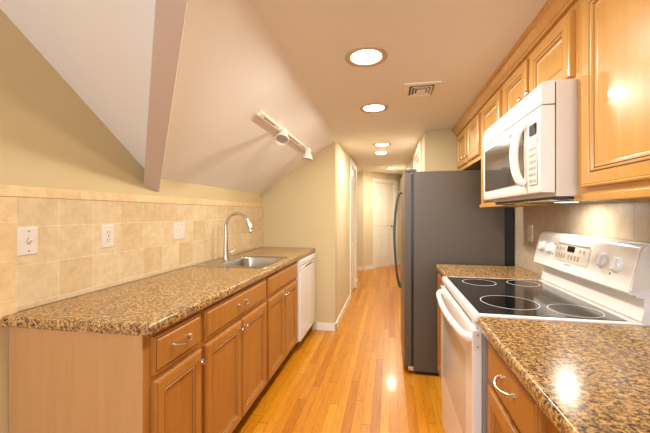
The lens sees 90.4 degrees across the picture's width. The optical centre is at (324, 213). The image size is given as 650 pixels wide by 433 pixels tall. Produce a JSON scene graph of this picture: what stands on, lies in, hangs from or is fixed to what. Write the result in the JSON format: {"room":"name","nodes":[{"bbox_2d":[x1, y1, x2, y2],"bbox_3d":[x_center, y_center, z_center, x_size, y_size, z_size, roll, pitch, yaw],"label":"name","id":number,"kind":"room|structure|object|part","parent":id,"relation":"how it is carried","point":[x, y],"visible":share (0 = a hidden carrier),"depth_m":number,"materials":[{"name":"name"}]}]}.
{"room":"kitchen","nodes":[
{"label":"kitchen","id":0,"kind":"room"},
{"bbox_2d":[0,9,262,432],"bbox_3d":[-1.329,0.200,0.938,0.100,2.200,5.920,0,0,11],"label":"wall","id":1,"kind":"structure","parent":0,"point":[50,137],"depth_m":1.40,"materials":[{"name":"paint"}]},
{"bbox_2d":[0,196,16,318],"bbox_3d":[-1.297,0.169,0.821,0.008,0.463,0.902,0,0,11],"label":"backsplash","id":2,"kind":"structure","parent":1,"relation":"attached to","point":[8,205],"depth_m":1.24,"materials":[{"name":"beige tile"}]},
{"bbox_2d":[17,227,37,255],"bbox_3d":[-1.188,0.112,1.299,0.020,0.112,0.075,0,0,11],"label":"light switch","id":3,"kind":"object","parent":1,"relation":"attached to","point":[27,237],"visible":1,"depth_m":1.29,"materials":[{"name":"beige plastic"}]},
{"bbox_2d":[101,224,113,247],"bbox_3d":[-1.120,0.118,1.669,0.008,0.118,0.078,0,0,11],"label":"wall outlet","id":4,"kind":"object","parent":1,"relation":"attached to","point":[107,231],"visible":1,"depth_m":1.66,"materials":[{"name":"beige plastic"}]},
{"bbox_2d":[0,184,262,207],"bbox_3d":[-1.050,-0.086,2.055,0.010,0.044,3.420,0,0,11],"label":"trim","id":5,"kind":"structure","parent":1,"relation":"attached to","point":[5,190],"depth_m":1.63,"materials":[{"name":"beige tile"}]},
{"bbox_2d":[17,197,262,311],"bbox_3d":[-0.963,0.161,2.498,0.008,0.448,2.518,0,0,11],"label":"backsplash","id":6,"kind":"structure","parent":1,"relation":"attached to","point":[70,261],"depth_m":1.69,"materials":[{"name":"beige tile"}]},
{"bbox_2d":[173,222,184,239],"bbox_3d":[-1.007,0.120,2.232,0.008,0.118,0.122,0,0,11],"label":"double switch plate","id":7,"kind":"object","parent":1,"relation":"attached to","point":[178,227],"visible":1,"depth_m":2.22,"materials":[{"name":"beige plastic"}]},
{"bbox_2d":[0,0,340,193],"bbox_3d":[-0.540,-0.575,2.345,0.897,0.710,2.852,0,0,11],"label":"ceiling","id":8,"kind":"structure","parent":0,"point":[231,68],"depth_m":1.54,"materials":[{"name":"paint"}]},
{"bbox_2d":[144,0,187,191],"bbox_3d":[-0.722,-0.501,1.431,0.104,0.738,1.444,0,0,-31],"label":"beam","id":9,"kind":"structure","parent":8,"relation":"attached to","point":[170,15],"depth_m":1.28,"materials":[{"name":"paint"}]},
{"bbox_2d":[257,111,312,160],"bbox_3d":[-0.259,-0.578,2.678,0.116,0.152,1.290,0,0,11],"label":"track light","id":10,"kind":"object","parent":8,"relation":"attached to","point":[282,138],"visible":1,"depth_m":2.39,"materials":[{"name":"beige plastic"}]},
{"bbox_3d":[-0.316,-0.549,2.378,0.080,0.048,0.064,0,0,11],"label":"bulb","id":11,"kind":"part","parent":10,"relation":"part of","materials":[{"name":"grey glass"}]},
{"bbox_2d":[263,141,336,329],"bbox_3d":[-0.293,0.200,3.699,0.850,2.200,0.100,0,0,11],"label":"wall","id":12,"kind":"structure","parent":0,"point":[300,211],"depth_m":3.61,"materials":[{"name":"paint"}]},
{"bbox_2d":[316,322,335,330],"bbox_3d":[0.015,1.258,3.579,0.227,0.085,0.014,0,0,11],"label":"baseboard","id":13,"kind":"structure","parent":12,"relation":"attached to","point":[319,325],"depth_m":3.57,"materials":[{"name":"white wood"}]},
{"bbox_2d":[232,264,444,432],"bbox_3d":[0.131,1.340,3.466,4.300,0.080,11.550,0,0,11],"label":"floor","id":14,"kind":"structure","parent":0,"point":[353,378],"depth_m":2.45,"materials":[{"name":"brown wood"}]},
{"bbox_2d":[9,310,205,432],"bbox_3d":[-0.866,0.864,1.349,0.641,0.872,0.349,0,0,11],"label":"base cabinet","id":15,"kind":"object","parent":14,"relation":"on","point":[60,381],"visible":0.96,"depth_m":1.19,"materials":[{"name":"brown wood"}]},
{"bbox_3d":[-0.926,0.864,1.186,0.588,0.872,0.005,0,0,11],"label":"panel","id":16,"kind":"part","parent":15,"relation":"part of","materials":[{"name":"brown wood"}]},
{"bbox_2d":[0,247,314,335],"bbox_3d":[-0.660,0.406,2.407,0.615,0.042,2.575,0,0,11],"label":"countertop","id":17,"kind":"structure","parent":15,"relation":"on","point":[147,306],"depth_m":1.41,"materials":[{"name":"stone"}]},
{"bbox_2d":[223,212,253,259],"bbox_3d":[-0.711,0.184,2.641,0.269,0.390,0.054,0,0,11],"label":"kitchen faucet","id":18,"kind":"object","parent":17,"relation":"on","point":[226,253],"visible":1,"depth_m":2.65,"materials":[{"name":"silver metal"}]},
{"bbox_3d":[-0.723,0.070,2.644,0.215,0.160,0.025,0,0,11],"label":"spout","id":19,"kind":"part","parent":18,"relation":"part of","materials":[{"name":"silver metal"}]},
{"bbox_2d":[196,255,289,268],"bbox_3d":[-0.627,0.470,2.589,0.547,0.182,0.597,0,0,11],"label":"sink","id":20,"kind":"object","parent":17,"relation":"in","point":[235,261],"visible":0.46,"depth_m":2.77,"materials":[{"name":"silver metal"}]},
{"bbox_3d":[-0.590,0.518,1.309,0.020,0.140,0.292,0,0,11],"label":"drawer","id":21,"kind":"part","parent":15,"relation":"part of","materials":[{"name":"brown wood"}]},
{"bbox_3d":[-0.590,0.892,1.309,0.020,0.565,0.292,0,0,11],"label":"door","id":22,"kind":"part","parent":15,"relation":"part of","materials":[{"name":"brown wood"}]},
{"bbox_3d":[-0.565,0.514,1.304,0.033,0.020,0.124,0,0,11],"label":"pull handle","id":23,"kind":"part","parent":15,"relation":"part of","materials":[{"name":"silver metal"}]},
{"bbox_3d":[-0.543,0.652,1.423,0.028,0.029,0.029,0,0,11],"label":"knob","id":24,"kind":"part","parent":15,"relation":"part of","materials":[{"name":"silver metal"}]},
{"bbox_2d":[200,277,266,432],"bbox_3d":[-0.754,0.864,1.908,0.641,0.872,0.789,0,0,11],"label":"base cabinet","id":25,"kind":"object","parent":14,"relation":"on","point":[233,345],"visible":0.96,"depth_m":1.76,"materials":[{"name":"brown wood"}]},
{"bbox_3d":[-0.519,0.892,1.666,0.020,0.565,0.365,0,0,11],"label":"door","id":26,"kind":"part","parent":25,"relation":"part of","materials":[{"name":"brown wood"}]},
{"bbox_3d":[-0.481,0.518,1.853,0.020,0.140,0.746,0,0,11],"label":"drawer","id":27,"kind":"part","parent":25,"relation":"part of","materials":[{"name":"brown wood"}]},
{"bbox_3d":[-0.456,0.514,1.848,0.033,0.020,0.124,0,0,11],"label":"pull handle","id":28,"kind":"part","parent":25,"relation":"part of","materials":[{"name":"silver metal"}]},
{"bbox_3d":[-0.445,0.892,2.038,0.020,0.565,0.369,0,0,11],"label":"door","id":29,"kind":"part","parent":25,"relation":"part of","materials":[{"name":"brown wood"}]},
{"bbox_2d":[265,261,297,382],"bbox_3d":[-0.606,0.864,2.664,0.637,0.872,0.749,0,0,11],"label":"base cabinet","id":30,"kind":"object","parent":14,"relation":"on","point":[281,299],"visible":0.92,"depth_m":2.53,"materials":[{"name":"brown wood"}]},
{"bbox_3d":[-0.366,0.892,2.433,0.020,0.565,0.355,0,0,11],"label":"door","id":31,"kind":"part","parent":30,"relation":"part of","materials":[{"name":"brown wood"}]},
{"bbox_3d":[-0.330,0.518,2.611,0.020,0.140,0.718,0,0,11],"label":"drawer","id":32,"kind":"part","parent":30,"relation":"part of","materials":[{"name":"brown wood"}]},
{"bbox_3d":[-0.294,0.892,2.791,0.020,0.565,0.351,0,0,11],"label":"door","id":33,"kind":"part","parent":30,"relation":"part of","materials":[{"name":"brown wood"}]},
{"bbox_2d":[289,253,315,352],"bbox_3d":[-0.456,0.866,3.327,0.603,0.868,0.598,0,0,11],"label":"dishwasher","id":34,"kind":"object","parent":14,"relation":"on","point":[305,265],"visible":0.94,"depth_m":3.15,"materials":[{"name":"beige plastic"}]},
{"bbox_3d":[-0.181,0.860,3.272,0.032,0.650,0.598,0,0,11],"label":"door","id":35,"kind":"part","parent":34,"relation":"part of","materials":[{"name":"white metal"}]},
{"bbox_3d":[-0.179,0.483,3.271,0.036,0.098,0.598,0,0,11],"label":"control panel","id":36,"kind":"part","parent":34,"relation":"part of","materials":[{"name":"white plastic"}]},
{"bbox_2d":[437,272,443,378],"bbox_3d":[1.073,0.864,2.158,0.618,0.872,0.477,0,0,11],"label":"base cabinet","id":37,"kind":"object","parent":14,"relation":"on","point":[440,283],"visible":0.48,"depth_m":2.37,"materials":[{"name":"brown wood"}]},
{"bbox_3d":[0.811,0.890,2.212,0.020,0.569,0.435,0,0,11],"label":"door","id":38,"kind":"part","parent":37,"relation":"part of","materials":[{"name":"brown wood"}]},
{"bbox_3d":[0.811,0.513,2.212,0.020,0.150,0.435,0,0,11],"label":"drawer","id":39,"kind":"part","parent":37,"relation":"part of","materials":[{"name":"brown wood"}]},
{"bbox_2d":[436,264,541,279],"bbox_3d":[1.086,0.406,2.161,0.593,0.042,0.496,0,0,11],"label":"countertop","id":40,"kind":"structure","parent":37,"relation":"on","point":[477,271],"depth_m":2.14,"materials":[{"name":"stone"}]},
{"bbox_2d":[393,169,512,375],"bbox_3d":[1.066,0.471,2.880,0.898,1.657,0.685,0,0,11],"label":"refrigerator","id":41,"kind":"object","parent":14,"relation":"on","point":[443,221],"visible":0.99,"depth_m":2.57,"materials":[{"name":"grey metal"}]},
{"bbox_3d":[0.653,0.236,2.908,0.077,0.871,0.021,0,0,11],"label":"handle","id":42,"kind":"part","parent":41,"relation":"part of","materials":[{"name":"grey metal"}]},
{"bbox_3d":[0.764,0.453,3.114,0.063,1.565,0.343,0,0,11],"label":"door","id":43,"kind":"part","parent":41,"relation":"part of","materials":[{"name":"silver metal"}]},
{"bbox_3d":[0.697,0.453,2.776,0.063,1.565,0.338,0,0,11],"label":"door","id":44,"kind":"part","parent":41,"relation":"part of","materials":[{"name":"silver metal"}]},
{"bbox_3d":[1.474,0.475,2.798,0.064,1.550,0.655,0,0,11],"label":"panel","id":45,"kind":"part","parent":41,"relation":"part of","materials":[{"name":"black plastic"}]},
{"bbox_2d":[487,339,555,432],"bbox_3d":[0.815,0.864,0.905,0.633,0.872,0.505,0,0,11],"label":"base cabinet","id":46,"kind":"object","parent":14,"relation":"on","point":[511,408],"visible":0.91,"depth_m":0.93,"materials":[{"name":"brown wood"}]},
{"bbox_3d":[0.518,0.509,0.951,0.033,0.020,0.124,0,0,11],"label":"pull handle","id":47,"kind":"part","parent":46,"relation":"part of","materials":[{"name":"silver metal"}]},
{"bbox_3d":[0.543,0.890,0.946,0.020,0.569,0.397,0,0,11],"label":"door","id":48,"kind":"part","parent":46,"relation":"part of","materials":[{"name":"brown wood"}]},
{"bbox_2d":[436,232,649,432],"bbox_3d":[0.914,0.703,1.546,0.676,1.195,0.774,0,0,11],"label":"electric range","id":49,"kind":"object","parent":14,"relation":"on","point":[586,279],"visible":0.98,"depth_m":1.36,"materials":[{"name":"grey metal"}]},
{"bbox_3d":[0.654,1.163,1.598,0.032,0.203,0.764,0,0,11],"label":"storage drawer","id":50,"kind":"part","parent":49,"relation":"part of","materials":[{"name":"white metal"}]},
{"bbox_3d":[0.612,0.483,1.606,0.061,0.048,0.750,0,0,11],"label":"door handle","id":51,"kind":"part","parent":49,"relation":"part of","materials":[{"name":"white metal"}]},
{"bbox_3d":[0.652,0.749,1.598,0.036,0.613,0.766,0,0,11],"label":"oven door","id":52,"kind":"part","parent":49,"relation":"part of","materials":[{"name":"white metal"}]},
{"bbox_3d":[0.576,0.483,1.222,0.027,0.070,0.002,0,0,11],"label":"hinge plate","id":53,"kind":"part","parent":49,"relation":"part of","materials":[{"name":"beige plastic"}]},
{"bbox_2d":[447,277,626,320],"bbox_3d":[0.906,0.384,1.548,0.494,0.002,0.716,0,0,11],"label":"glass cooktop","id":54,"kind":"object","parent":49,"relation":"in","point":[486,296],"depth_m":1.42,"materials":[{"name":"black glass"}]},
{"bbox_3d":[1.206,0.182,1.804,0.032,0.059,0.060,0,0,11],"label":"control knob","id":55,"kind":"part","parent":49,"relation":"part of","materials":[{"name":"white plastic"}]},
{"bbox_3d":[0.913,0.399,1.546,0.559,0.032,0.766,0,0,11],"label":"cooktop frame","id":56,"kind":"part","parent":49,"relation":"part of","materials":[{"name":"white metal"}]},
{"bbox_3d":[1.188,0.185,1.719,0.032,0.059,0.060,0,0,11],"label":"control knob","id":57,"kind":"part","parent":49,"relation":"part of","materials":[{"name":"white plastic"}]},
{"bbox_3d":[1.157,0.191,1.520,0.019,0.078,0.285,0,0,11],"label":"control panel","id":58,"kind":"part","parent":49,"relation":"part of","materials":[{"name":"beige plastic"}]},
{"bbox_3d":[1.103,0.187,1.296,0.032,0.059,0.060,0,0,11],"label":"control knob","id":59,"kind":"part","parent":49,"relation":"part of","materials":[{"name":"white plastic"}]},
{"bbox_3d":[1.086,0.192,1.213,0.032,0.059,0.060,0,0,11],"label":"control knob","id":60,"kind":"part","parent":49,"relation":"part of","materials":[{"name":"white plastic"}]},
{"bbox_3d":[0.692,0.864,0.292,0.633,0.872,0.744,0,0,11],"label":"base cabinet","id":61,"kind":"object","parent":14,"relation":"on","visible":0},
{"bbox_2d":[478,317,649,432],"bbox_3d":[0.725,0.406,0.416,0.618,0.042,1.500,0,0,11],"label":"countertop","id":62,"kind":"structure","parent":61,"relation":"on","point":[584,377],"depth_m":0.81,"materials":[{"name":"stone"}]},
{"bbox_2d":[337,142,356,318],"bbox_3d":[-0.474,0.100,5.000,1.713,2.400,2.380,0,0,11],"label":"wall","id":63,"kind":"structure","parent":0,"point":[343,158],"depth_m":4.20,"materials":[{"name":"paint"}]},
{"bbox_2d":[335,295,349,330],"bbox_3d":[0.245,1.258,4.191,0.014,0.085,1.304,0,0,11],"label":"baseboard","id":64,"kind":"structure","parent":63,"relation":"attached to","point":[340,317],"depth_m":4.01,"materials":[{"name":"white wood"}]},
{"bbox_2d":[351,169,353,292],"bbox_3d":[0.428,0.284,5.278,0.047,2.008,0.684,0,0,11],"label":"door","id":65,"kind":"structure","parent":63,"relation":"in","point":[352,171],"depth_m":5.30,"materials":[{"name":"beige paint"}]},
{"bbox_2d":[350,158,356,299],"bbox_3d":[0.415,0.237,5.281,0.120,2.125,0.890,0,0,11],"label":"trim","id":66,"kind":"structure","parent":63,"relation":"attached to","point":[352,164],"depth_m":5.61,"materials":[{"name":"white wood"}]},
{"bbox_2d":[357,172,362,266],"bbox_3d":[-0.005,0.100,7.598,1.815,2.400,0.100,0,0,11],"label":"wall","id":67,"kind":"structure","parent":0,"point":[359,174],"depth_m":7.38,"materials":[{"name":"paint"}]},
{"bbox_2d":[363,172,401,269],"bbox_3d":[1.462,0.100,7.911,1.590,2.400,0.100,0,0,-39],"label":"wall","id":68,"kind":"structure","parent":0,"point":[368,177],"depth_m":7.52,"materials":[{"name":"paint"}]},
{"bbox_2d":[364,265,372,269],"bbox_3d":[1.007,1.258,7.467,0.285,0.085,0.014,0,0,-39],"label":"baseboard","id":69,"kind":"structure","parent":68,"relation":"attached to","point":[371,266],"depth_m":7.46,"materials":[{"name":"white wood"}]},
{"bbox_2d":[376,183,392,266],"bbox_3d":[1.447,0.283,7.851,0.704,2.010,0.105,0,0,-39],"label":"door","id":70,"kind":"structure","parent":68,"relation":"in","point":[384,192],"depth_m":7.88,"materials":[{"name":"beige paint"}]},
{"bbox_2d":[373,178,396,268],"bbox_3d":[1.435,0.237,7.877,0.896,2.125,0.120,0,0,-39],"label":"trim","id":71,"kind":"structure","parent":68,"relation":"attached to","point":[375,180],"depth_m":7.60,"materials":[{"name":"white wood"}]},
{"bbox_2d":[248,0,547,174],"bbox_3d":[0.185,-0.970,3.481,4.000,0.280,11.500,0,0,11],"label":"ceiling","id":72,"kind":"structure","parent":0,"point":[460,44],"depth_m":1.69,"materials":[{"name":"paint"}]},
{"bbox_2d":[345,46,386,66],"bbox_3d":[0.218,-0.826,1.716,0.224,0.008,0.224,0,0,11],"label":"recessed light","id":73,"kind":"object","parent":72,"relation":"in","point":[370,56],"visible":1,"depth_m":1.70,"materials":[{"name":"beige glass"}]},
{"bbox_2d":[351,50,381,63],"bbox_3d":[0.218,-0.827,1.716,0.166,0.002,0.166,0,0,11],"label":"diffuser","id":74,"kind":"object","parent":73,"relation":"attached to","point":[357,56],"depth_m":1.71,"materials":[{"name":"white glass"}]},
{"bbox_2d":[360,103,387,112],"bbox_3d":[0.386,-0.826,2.546,0.224,0.008,0.224,0,0,11],"label":"recessed light","id":75,"kind":"object","parent":72,"relation":"in","point":[375,107],"visible":1,"depth_m":2.54,"materials":[{"name":"white glass"}]},
{"bbox_2d":[364,105,384,110],"bbox_3d":[0.386,-0.827,2.546,0.166,0.002,0.166,0,0,11],"label":"diffuser","id":76,"kind":"object","parent":75,"relation":"attached to","point":[366,107],"depth_m":2.54,"materials":[{"name":"white"}]},
{"bbox_2d":[375,151,386,154],"bbox_3d":[0.784,-0.843,4.514,0.170,0.036,0.170,0,0,11],"label":"recessed light","id":77,"kind":"object","parent":72,"relation":"in","point":[376,152],"visible":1,"depth_m":4.47,"materials":[{"name":"white glass"}]},
{"bbox_2d":[373,143,390,146],"bbox_3d":[0.699,-0.838,3.960,0.224,0.008,0.224,0,0,11],"label":"recessed light","id":78,"kind":"object","parent":72,"relation":"in","point":[376,144],"visible":1,"depth_m":3.94,"materials":[{"name":"white glass"}]},
{"bbox_2d":[403,81,441,97],"bbox_3d":[0.644,-0.822,2.168,0.230,0.016,0.255,0,0,11],"label":"ceiling vent","id":79,"kind":"object","parent":72,"relation":"in","point":[420,89],"visible":1,"depth_m":2.14,"materials":[{"name":"beige plastic"}]},
{"bbox_3d":[0.644,-0.815,2.168,0.058,0.002,0.083,0,0,11],"label":"plate","id":80,"kind":"part","parent":79,"relation":"part of","materials":[{"name":"beige plastic"}]},
{"bbox_2d":[407,135,423,173],"bbox_3d":[1.618,0.100,6.050,0.100,2.400,5.500,0,0,11],"label":"wall","id":81,"kind":"structure","parent":0,"point":[410,166],"depth_m":3.51,"materials":[{"name":"paint"}]},
{"bbox_2d":[413,139,421,171],"bbox_3d":[1.217,0.237,4.091,0.120,2.125,1.030,0,0,11],"label":"trim","id":82,"kind":"structure","parent":81,"relation":"attached to","point":[417,164],"depth_m":3.91,"materials":[{"name":"white"}]},
{"bbox_2d":[424,130,456,170],"bbox_3d":[1.361,0.200,3.246,0.693,2.200,0.100,0,0,11],"label":"wall","id":83,"kind":"structure","parent":0,"point":[440,147],"depth_m":3.24,"materials":[{"name":"paint"}]},
{"bbox_2d":[513,207,514,265],"bbox_3d":[1.093,0.200,0.394,0.100,2.200,5.800,0,0,11],"label":"wall","id":84,"kind":"structure","parent":0,"point":[513,207],"depth_m":2.50,"materials":[{"name":"paint"}]},
{"bbox_2d":[457,110,480,170],"bbox_3d":[1.344,-0.581,2.762,0.334,0.362,0.852,0,0,11],"label":"upper cabinet","id":85,"kind":"object","parent":84,"relation":"attached to","point":[469,139],"visible":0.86,"depth_m":2.66,"materials":[{"name":"brown wood"}]},
{"bbox_3d":[1.249,-0.585,2.947,0.020,0.300,0.370,0,0,11],"label":"door","id":86,"kind":"part","parent":85,"relation":"part of","materials":[{"name":"brown wood"}]},
{"bbox_3d":[1.170,-0.585,2.550,0.020,0.300,0.340,0,0,11],"label":"door","id":87,"kind":"part","parent":85,"relation":"part of","materials":[{"name":"brown wood"}]},
{"bbox_2d":[479,83,558,207],"bbox_3d":[1.212,-0.402,2.099,0.334,0.720,0.498,0,0,11],"label":"upper cabinet","id":88,"kind":"object","parent":84,"relation":"attached to","point":[492,111],"visible":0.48,"depth_m":2.12,"materials":[{"name":"brown wood"}]},
{"bbox_3d":[1.089,-0.053,2.124,0.012,0.023,0.496,0,0,11],"label":"light rail","id":89,"kind":"part","parent":88,"relation":"part of","materials":[{"name":"brown wood"}]},
{"bbox_3d":[1.081,-0.411,2.107,0.020,0.648,0.365,0,0,11],"label":"door","id":90,"kind":"part","parent":88,"relation":"part of","materials":[{"name":"brown wood"}]},
{"bbox_2d":[528,224,532,241],"bbox_3d":[1.391,0.135,2.190,0.008,0.118,0.075,0,0,11],"label":"backsplash outlet","id":91,"kind":"object","parent":84,"relation":"attached to","point":[530,227],"visible":1,"depth_m":2.18,"materials":[{"name":"beige plastic"}]},
{"bbox_2d":[503,1,576,115],"bbox_3d":[1.091,-0.619,1.493,0.334,0.287,0.737,0,0,11],"label":"upper cabinet","id":92,"kind":"object","parent":84,"relation":"attached to","point":[554,57],"visible":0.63,"depth_m":1.33,"materials":[{"name":"brown wood"}]},
{"bbox_3d":[1.000,-0.616,1.701,0.020,0.238,0.328,0,0,11],"label":"door","id":93,"kind":"part","parent":92,"relation":"part of","materials":[{"name":"brown wood"}]},
{"bbox_3d":[0.928,-0.616,1.338,0.020,0.238,0.343,0,0,11],"label":"door","id":94,"kind":"part","parent":92,"relation":"part of","materials":[{"name":"brown wood"}]},
{"bbox_2d":[483,78,618,204],"bbox_3d":[1.027,-0.266,1.506,0.450,0.438,0.728,0,0,11],"label":"microwave","id":95,"kind":"object","parent":84,"relation":"attached to","point":[530,153],"visible":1,"depth_m":1.23,"materials":[{"name":"beige plastic"}]},
{"bbox_3d":[0.894,-0.235,1.593,0.048,0.319,0.610,0,0,11],"label":"door","id":96,"kind":"part","parent":95,"relation":"part of","materials":[{"name":"white plastic"}]},
{"bbox_3d":[0.791,-0.239,1.324,0.061,0.263,0.031,0,0,29],"label":"handle","id":97,"kind":"part","parent":95,"relation":"part of","materials":[{"name":"white plastic"}]},
{"bbox_3d":[0.823,-0.235,1.235,0.048,0.319,0.116,0,0,11],"label":"control panel","id":98,"kind":"part","parent":95,"relation":"part of","materials":[{"name":"white plastic"}]},
{"bbox_2d":[515,200,649,274],"bbox_3d":[1.139,0.150,0.894,0.006,0.540,3.200,0,0,11],"label":"backsplash","id":99,"kind":"structure","parent":84,"relation":"attached to","point":[629,220],"depth_m":1.61,"materials":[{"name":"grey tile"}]},
{"bbox_2d":[574,0,649,201],"bbox_3d":[0.929,-0.402,0.685,0.334,0.720,0.908,0,0,11],"label":"upper cabinet","id":100,"kind":"object","parent":84,"relation":"attached to","point":[613,36],"visible":1,"depth_m":0.96,"materials":[{"name":"brown wood"}]},
{"bbox_2d":[451,0,576,135],"bbox_3d":[1.008,-0.796,1.776,0.074,0.066,2.919,0,0,11],"label":"crown molding","id":101,"kind":"structure","parent":100,"relation":"attached to","point":[550,14],"depth_m":1.59,"materials":[{"name":"brown wood"}]},
{"bbox_3d":[0.806,-0.053,0.710,0.012,0.023,0.906,0,0,11],"label":"light rail","id":102,"kind":"part","parent":100,"relation":"part of","materials":[{"name":"brown wood"}]}
]}

